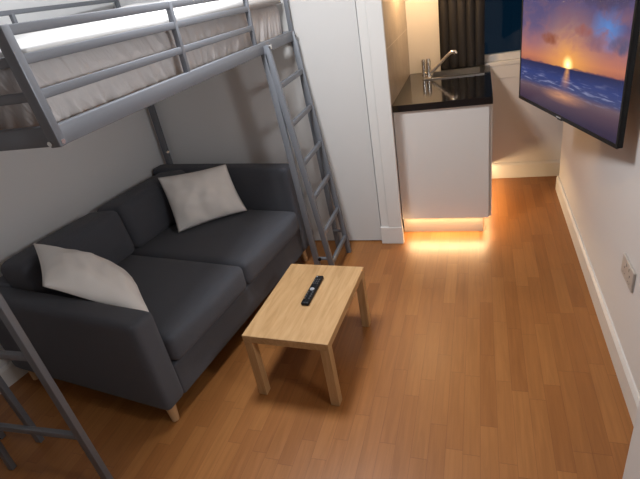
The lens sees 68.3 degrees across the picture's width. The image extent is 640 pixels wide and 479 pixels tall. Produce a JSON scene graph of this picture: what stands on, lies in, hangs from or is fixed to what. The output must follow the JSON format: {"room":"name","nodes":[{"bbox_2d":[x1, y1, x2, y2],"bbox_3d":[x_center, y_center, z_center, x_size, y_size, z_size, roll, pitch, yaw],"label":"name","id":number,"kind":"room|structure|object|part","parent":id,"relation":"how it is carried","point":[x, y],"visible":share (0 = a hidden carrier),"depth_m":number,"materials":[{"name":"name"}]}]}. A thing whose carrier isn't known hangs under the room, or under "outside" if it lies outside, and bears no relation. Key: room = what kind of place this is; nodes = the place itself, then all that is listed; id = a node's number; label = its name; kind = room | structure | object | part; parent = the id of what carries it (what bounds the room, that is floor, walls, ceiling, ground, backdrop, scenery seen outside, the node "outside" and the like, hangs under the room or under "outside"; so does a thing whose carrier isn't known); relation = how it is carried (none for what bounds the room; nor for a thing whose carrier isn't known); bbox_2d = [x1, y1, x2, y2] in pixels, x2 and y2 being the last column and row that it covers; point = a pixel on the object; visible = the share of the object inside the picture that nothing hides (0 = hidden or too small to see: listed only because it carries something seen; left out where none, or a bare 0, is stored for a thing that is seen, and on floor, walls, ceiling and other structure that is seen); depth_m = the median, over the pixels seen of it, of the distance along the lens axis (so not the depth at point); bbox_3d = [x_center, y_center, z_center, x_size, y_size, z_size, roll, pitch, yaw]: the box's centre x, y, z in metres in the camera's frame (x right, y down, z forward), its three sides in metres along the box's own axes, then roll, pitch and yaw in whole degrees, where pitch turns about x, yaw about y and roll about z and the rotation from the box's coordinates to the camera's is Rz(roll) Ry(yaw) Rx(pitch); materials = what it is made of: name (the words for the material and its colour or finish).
{"room":"studio apartment","nodes":[
{"label":"studio apartment","id":0,"kind":"room"},
{"bbox_2d":[0,0,165,368],"bbox_3d":[-2.197,-0.043,1.766,0.099,2.500,4.404,5,31,26],"label":"wall","id":1,"kind":"structure","parent":0,"point":[45,190],"depth_m":2.88,"materials":[{"name":"white paint"}]},
{"bbox_2d":[0,361,27,393],"bbox_3d":[-1.950,0.992,2.304,0.016,0.118,4.188,5,31,26],"label":"baseboard","id":2,"kind":"structure","parent":1,"relation":"attached to","point":[10,373],"depth_m":2.66,"materials":[{"name":"white paint"}]},
{"bbox_2d":[113,0,380,219],"bbox_3d":[-0.434,-1.094,3.111,1.730,2.500,0.100,0,30,19],"label":"wall","id":3,"kind":"structure","parent":0,"point":[229,117],"depth_m":3.29,"materials":[{"name":"white paint"}]},
{"bbox_2d":[272,0,381,239],"bbox_3d":[0.012,-0.869,3.065,0.602,1.993,0.040,0,30,19],"label":"door","id":4,"kind":"structure","parent":3,"relation":"in","point":[327,31],"depth_m":3.03,"materials":[{"name":"grey paint"}]},
{"bbox_2d":[356,0,401,226],"bbox_3d":[0.314,-1.121,2.766,0.148,2.372,0.028,0,30,19],"label":"trim","id":5,"kind":"structure","parent":3,"relation":"attached to","point":[370,15],"depth_m":2.92,"materials":[{"name":"white paint"}]},
{"bbox_2d":[381,226,403,243],"bbox_3d":[0.514,-0.035,3.349,0.155,0.130,0.032,0,30,19],"label":"trim","id":6,"kind":"structure","parent":3,"relation":"attached to","point":[390,235],"depth_m":3.33,"materials":[{"name":"white paint"}]},
{"bbox_2d":[0,176,633,478],"bbox_3d":[-0.071,0.808,2.229,4.770,0.100,5.434,0,30,19],"label":"floor","id":7,"kind":"structure","parent":0,"point":[484,354],"depth_m":2.23,"materials":[{"name":"laminate"}]},
{"bbox_2d":[0,163,308,421],"bbox_3d":[-0.912,0.148,2.852,1.174,0.741,1.552,4,31,25],"label":"sofa","id":8,"kind":"object","parent":7,"relation":"on","point":[198,285],"visible":0.8,"depth_m":2.48,"materials":[{"name":"grey fabric"}]},
{"bbox_3d":[-1.362,0.128,3.073,0.170,0.510,1.330,4,31,25],"label":"backrest frame","id":9,"kind":"part","parent":8,"relation":"part of","materials":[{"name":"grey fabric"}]},
{"bbox_3d":[-1.615,0.740,2.668,0.055,0.110,0.055,4,31,25],"label":"leg","id":10,"kind":"part","parent":8,"relation":"part of","materials":[{"name":"brown wood"}]},
{"bbox_2d":[0,211,134,297],"bbox_3d":[-1.384,0.100,2.654,0.296,0.320,0.643,4,31,25],"label":"cushion","id":11,"kind":"object","parent":8,"relation":"on","point":[109,235],"depth_m":2.59,"materials":[{"name":"grey fabric"}]},
{"bbox_2d":[33,243,148,311],"bbox_3d":[-1.107,0.191,2.267,0.368,0.303,0.648,-23,31,-23],"label":"throw pillow","id":12,"kind":"object","parent":8,"relation":"on","point":[86,275],"visible":0.94,"depth_m":2.18,"materials":[{"name":"beige fabric"}]},
{"bbox_3d":[-1.210,0.508,2.319,1.140,0.506,0.137,4,31,25],"label":"armrest","id":13,"kind":"part","parent":8,"relation":"part of","materials":[{"name":"grey fabric"}]},
{"bbox_2d":[97,170,185,247],"bbox_3d":[-1.125,-0.215,3.150,0.296,0.320,0.637,4,31,25],"label":"cushion","id":14,"kind":"object","parent":8,"relation":"on","point":[144,210],"depth_m":2.97,"materials":[{"name":"grey fabric"}]},
{"bbox_2d":[71,255,245,359],"bbox_3d":[-0.949,0.316,2.547,0.959,0.169,0.622,4,31,25],"label":"seat cushion","id":15,"kind":"object","parent":8,"relation":"on","point":[185,297],"depth_m":2.42,"materials":[{"name":"grey fabric"}]},
{"bbox_3d":[-0.700,0.805,2.233,0.056,0.111,0.056,4,31,25],"label":"leg","id":16,"kind":"part","parent":8,"relation":"part of","materials":[{"name":"brown wood"}]},
{"bbox_2d":[158,164,246,232],"bbox_3d":[-0.746,-0.271,3.021,0.499,0.321,0.198,-14,28,-7],"label":"throw pillow","id":17,"kind":"object","parent":8,"relation":"on","point":[196,198],"visible":1,"depth_m":2.98,"materials":[{"name":"beige fabric"}]},
{"bbox_2d":[131,210,298,283],"bbox_3d":[-0.690,0.000,3.045,0.959,0.169,0.662,4,31,25],"label":"seat cushion","id":18,"kind":"object","parent":8,"relation":"on","point":[249,240],"depth_m":2.87,"materials":[{"name":"grey fabric"}]},
{"bbox_3d":[-0.649,-0.237,3.385,1.140,0.624,0.137,4,31,25],"label":"armrest","id":19,"kind":"part","parent":8,"relation":"part of","materials":[{"name":"grey fabric"}]},
{"bbox_3d":[-0.891,0.301,2.938,1.116,0.185,1.310,4,31,25],"label":"frame","id":20,"kind":"part","parent":8,"relation":"part of","materials":[{"name":"grey fabric"}]},
{"bbox_3d":[-0.124,0.104,3.337,0.056,0.111,0.056,4,31,25],"label":"leg","id":21,"kind":"part","parent":8,"relation":"part of","materials":[{"name":"brown wood"}]},
{"bbox_2d":[0,0,351,478],"bbox_3d":[-0.826,-0.259,2.418,1.386,1.828,2.070,0,30,19],"label":"bed","id":22,"kind":"object","parent":7,"relation":"on","point":[50,133],"visible":0.91,"depth_m":1.77,"materials":[{"name":"grey metal"}]},
{"bbox_3d":[-1.673,0.350,1.987,0.055,1.440,0.026,0,30,19],"label":"leg","id":23,"kind":"part","parent":22,"relation":"part of","materials":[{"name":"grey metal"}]},
{"bbox_3d":[-1.273,-0.441,1.345,1.128,0.025,0.018,0,30,20],"label":"guard rail","id":24,"kind":"part","parent":22,"relation":"part of","materials":[{"name":"grey metal"}]},
{"bbox_3d":[-1.524,0.404,1.846,0.036,1.431,0.105,-15,28,-8],"label":"ladder rail","id":25,"kind":"part","parent":22,"relation":"part of","materials":[{"name":"grey metal"}]},
{"bbox_3d":[-1.505,-0.970,2.425,0.022,0.348,0.020,0,30,19],"label":"guard post","id":26,"kind":"part","parent":22,"relation":"part of","materials":[{"name":"grey metal"}]},
{"bbox_3d":[-1.258,-0.367,1.389,1.128,0.025,0.018,0,30,19],"label":"guard rail","id":27,"kind":"part","parent":22,"relation":"part of","materials":[{"name":"grey metal"}]},
{"bbox_3d":[-1.484,0.345,1.931,0.082,1.441,0.044,0,30,19],"label":"leg","id":28,"kind":"part","parent":22,"relation":"part of","materials":[{"name":"grey metal"}]},
{"bbox_3d":[-1.238,-0.278,1.445,1.098,0.054,0.030,0,30,19],"label":"rail","id":29,"kind":"part","parent":22,"relation":"part of","materials":[{"name":"grey metal"}]},
{"bbox_3d":[-0.728,-0.378,1.190,0.044,0.304,0.042,0,30,19],"label":"guard post","id":30,"kind":"part","parent":22,"relation":"part of","materials":[{"name":"grey metal"}]},
{"bbox_3d":[-1.052,0.396,1.698,0.136,1.433,0.063,0,30,19],"label":"ladder rail","id":31,"kind":"part","parent":22,"relation":"part of","materials":[{"name":"grey metal"}]},
{"bbox_3d":[-1.566,-1.069,2.246,0.018,0.022,1.920,0,30,19],"label":"guard rail","id":32,"kind":"part","parent":22,"relation":"part of","materials":[{"name":"grey metal"}]},
{"bbox_3d":[-0.558,-0.842,1.698,0.018,0.025,1.383,0,30,19],"label":"guard rail","id":33,"kind":"part","parent":22,"relation":"part of","materials":[{"name":"grey metal"}]},
{"bbox_3d":[-1.274,-1.365,3.111,0.026,0.398,0.022,0,30,19],"label":"guard post","id":34,"kind":"part","parent":22,"relation":"part of","materials":[{"name":"grey metal"}]},
{"bbox_3d":[-0.547,-0.782,1.730,0.018,0.025,1.383,0,30,19],"label":"guard rail","id":35,"kind":"part","parent":22,"relation":"part of","materials":[{"name":"grey metal"}]},
{"bbox_2d":[0,5,281,129],"bbox_3d":[-0.982,-0.845,2.198,1.054,0.208,1.868,0,30,19],"label":"mattress","id":36,"kind":"object","parent":22,"relation":"on","point":[266,20],"visible":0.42,"depth_m":1.56,"materials":[{"name":"grey fabric"}]},
{"bbox_2d":[0,0,280,57],"bbox_3d":[-1.005,-0.967,2.122,1.072,0.128,1.874,0,30,19],"label":"duvet","id":37,"kind":"object","parent":36,"relation":"on","point":[39,40],"visible":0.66,"depth_m":1.63,"materials":[{"name":"white fabric"}]},
{"bbox_3d":[-0.533,-0.707,1.771,0.018,0.025,1.383,0,30,19],"label":"guard rail","id":38,"kind":"part","parent":22,"relation":"part of","materials":[{"name":"grey metal"}]},
{"bbox_3d":[-1.128,-0.574,3.536,0.036,1.422,0.036,0,30,19],"label":"leg","id":39,"kind":"part","parent":22,"relation":"part of","materials":[{"name":"grey metal"}]},
{"bbox_3d":[-0.437,-0.755,2.055,0.030,0.054,1.960,0,30,19],"label":"rail","id":40,"kind":"part","parent":22,"relation":"part of","materials":[{"name":"grey metal"}]},
{"bbox_3d":[-0.532,-0.749,1.772,0.022,0.260,0.020,0,30,19],"label":"guard post","id":41,"kind":"part","parent":22,"relation":"part of","materials":[{"name":"grey metal"}]},
{"bbox_3d":[-0.347,-1.080,2.323,0.022,0.260,0.020,0,30,19],"label":"guard post","id":42,"kind":"part","parent":22,"relation":"part of","materials":[{"name":"grey metal"}]},
{"bbox_3d":[-0.189,-1.339,2.792,0.026,0.300,0.022,0,30,19],"label":"guard post","id":43,"kind":"part","parent":22,"relation":"part of","materials":[{"name":"grey metal"}]},
{"bbox_3d":[-0.141,-0.353,2.785,0.110,1.424,0.024,0,30,19],"label":"leg","id":44,"kind":"part","parent":22,"relation":"part of","materials":[{"name":"grey metal"}]},
{"bbox_3d":[-0.087,-0.370,2.757,0.193,1.463,0.024,0,30,19],"label":"ladder rail","id":45,"kind":"part","parent":22,"relation":"part of","materials":[{"name":"grey metal"}]},
{"bbox_3d":[-0.006,-0.565,3.132,0.037,1.425,0.150,-24,31,-24],"label":"leg","id":46,"kind":"part","parent":22,"relation":"part of","materials":[{"name":"grey metal"}]},
{"bbox_3d":[0.020,-0.577,3.094,0.036,1.475,0.254,-30,33,-32],"label":"ladder rail","id":47,"kind":"part","parent":22,"relation":"part of","materials":[{"name":"grey metal"}]},
{"bbox_2d":[242,264,370,405],"bbox_3d":[-0.034,0.448,2.385,0.415,0.369,0.606,1,30,21],"label":"coffee table","id":48,"kind":"object","parent":7,"relation":"on","point":[282,320],"visible":1,"depth_m":2.22,"materials":[{"name":"brown wood"}]},
{"bbox_3d":[-0.294,0.600,2.235,0.042,0.329,0.042,1,30,21],"label":"leg","id":49,"kind":"part","parent":48,"relation":"part of","materials":[{"name":"brown wood"}]},
{"bbox_2d":[301,276,323,305],"bbox_3d":[-0.036,0.249,2.338,0.042,0.020,0.240,1,30,20],"label":"remote control","id":50,"kind":"object","parent":48,"relation":"on","point":[317,281],"visible":1,"depth_m":2.32,"materials":[{"name":"black plastic"}]},
{"bbox_3d":[0.051,0.608,2.101,0.042,0.329,0.042,1,30,21],"label":"leg","id":51,"kind":"part","parent":48,"relation":"part of","materials":[{"name":"brown wood"}]},
{"bbox_3d":[0.233,0.330,2.554,0.042,0.329,0.042,1,30,21],"label":"leg","id":52,"kind":"part","parent":48,"relation":"part of","materials":[{"name":"brown wood"}]},
{"bbox_2d":[393,104,493,231],"bbox_3d":[0.969,-0.671,3.553,0.613,0.899,0.974,0,30,19],"label":"base cabinet","id":53,"kind":"object","parent":7,"relation":"on","point":[444,155],"visible":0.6,"depth_m":3.12,"materials":[{"name":"grey"}]},
{"bbox_2d":[392,65,492,112],"bbox_3d":[0.885,-1.079,3.331,0.608,0.042,0.997,0,30,19],"label":"countertop","id":54,"kind":"structure","parent":53,"relation":"on","point":[417,93],"depth_m":3.09,"materials":[{"name":"black stone"}]},
{"bbox_2d":[421,50,457,76],"bbox_3d":[0.893,-1.315,3.523,0.267,0.172,0.060,0,30,19],"label":"tap","id":55,"kind":"object","parent":54,"relation":"on","point":[428,73],"visible":1,"depth_m":3.54,"materials":[{"name":"silver metal"}]},
{"bbox_3d":[0.795,-1.300,3.570,0.051,0.123,0.028,0,30,19],"label":"lever","id":56,"kind":"part","parent":55,"relation":"part of","materials":[{"name":"silver metal"}]},
{"bbox_3d":[0.911,-1.317,3.509,0.223,0.162,0.030,1,30,20],"label":"spout","id":57,"kind":"part","parent":55,"relation":"part of","materials":[{"name":"silver metal"}]},
{"bbox_2d":[424,66,483,79],"bbox_3d":[1.028,-1.192,3.606,0.428,0.162,0.280,0,30,19],"label":"sink","id":58,"kind":"object","parent":54,"relation":"in","point":[477,70],"visible":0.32,"depth_m":3.64,"materials":[{"name":"silver metal"}]},
{"bbox_2d":[431,68,479,77],"bbox_3d":[1.039,-1.191,3.606,0.358,0.156,0.225,0,30,19],"label":"basin","id":59,"kind":"object","parent":58,"relation":"in","point":[460,71],"depth_m":3.66,"materials":[{"name":"silver metal"}]},
{"bbox_3d":[1.166,-0.613,3.243,0.018,0.768,0.474,0,30,19],"label":"door","id":60,"kind":"part","parent":53,"relation":"part of","materials":[{"name":"grey"}]},
{"bbox_2d":[382,0,409,228],"bbox_3d":[0.482,-1.347,3.265,0.108,2.500,1.088,0,30,19],"label":"wall","id":61,"kind":"structure","parent":0,"point":[394,11],"depth_m":3.21,"materials":[{"name":"paint"}]},
{"bbox_2d":[405,0,563,162],"bbox_3d":[1.658,-1.648,3.418,2.240,2.500,0.128,0,30,19],"label":"wall","id":62,"kind":"structure","parent":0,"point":[522,132],"depth_m":3.75,"materials":[{"name":"paint"}]},
{"bbox_2d":[485,50,519,61],"bbox_3d":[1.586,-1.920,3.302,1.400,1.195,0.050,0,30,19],"label":"window sill","id":63,"kind":"structure","parent":62,"relation":"attached to","point":[511,54],"depth_m":3.64,"materials":[{"name":"white paint"}]},
{"bbox_2d":[492,160,559,178],"bbox_3d":[2.123,-0.588,3.820,1.425,0.132,0.016,0,30,19],"label":"baseboard","id":64,"kind":"structure","parent":62,"relation":"attached to","point":[552,167],"depth_m":3.95,"materials":[{"name":"white paint"}]},
{"bbox_2d":[559,32,639,395],"bbox_3d":[1.360,-0.847,2.033,0.120,2.500,2.530,0,30,19],"label":"wall","id":65,"kind":"structure","parent":0,"point":[600,181],"depth_m":2.15,"materials":[{"name":"paint"}]},
{"bbox_2d":[519,0,639,148],"bbox_3d":[1.206,-0.834,2.130,0.217,0.562,0.970,-9,28,3],"label":"television","id":66,"kind":"object","parent":65,"relation":"attached to","point":[578,57],"visible":1,"depth_m":1.99,"materials":[{"name":"black plastic"}]},
{"bbox_3d":[1.128,-0.825,2.133,0.048,0.555,0.970,-9,28,3],"label":"casing","id":67,"kind":"part","parent":66,"relation":"part of","materials":[{"name":"black plastic"}]},
{"bbox_2d":[555,175,639,425],"bbox_3d":[1.490,0.184,2.618,0.016,0.118,2.546,0,30,19],"label":"baseboard","id":68,"kind":"structure","parent":65,"relation":"attached to","point":[625,378],"depth_m":2.29,"materials":[{"name":"white paint"}]},
{"bbox_2d":[621,253,635,292],"bbox_3d":[1.258,0.135,1.928,0.012,0.090,0.160,0,30,19],"label":"wall socket","id":69,"kind":"object","parent":65,"relation":"attached to","point":[627,270],"visible":1,"depth_m":1.91,"materials":[{"name":"grey plastic"}]},
{"bbox_2d":[622,400,639,478],"bbox_3d":[0.998,0.372,-0.109,1.043,2.500,2.405,0,30,19],"label":"wall pier","id":70,"kind":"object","parent":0,"point":[632,466],"depth_m":1.48,"materials":[{"name":"paint"}]},
{"bbox_3d":[1.423,-2.478,2.904,1.550,0.020,0.044,0,30,19],"label":"curtain rod","id":71,"kind":"object","parent":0,"visible":0},
{"bbox_2d":[438,0,484,69],"bbox_3d":[1.010,-1.898,3.375,0.336,1.295,0.029,0,30,19],"label":"curtain","id":72,"kind":"object","parent":71,"relation":"hanging from","point":[461,22],"visible":0.99,"depth_m":3.55,"materials":[{"name":"black fabric"}]}
]}

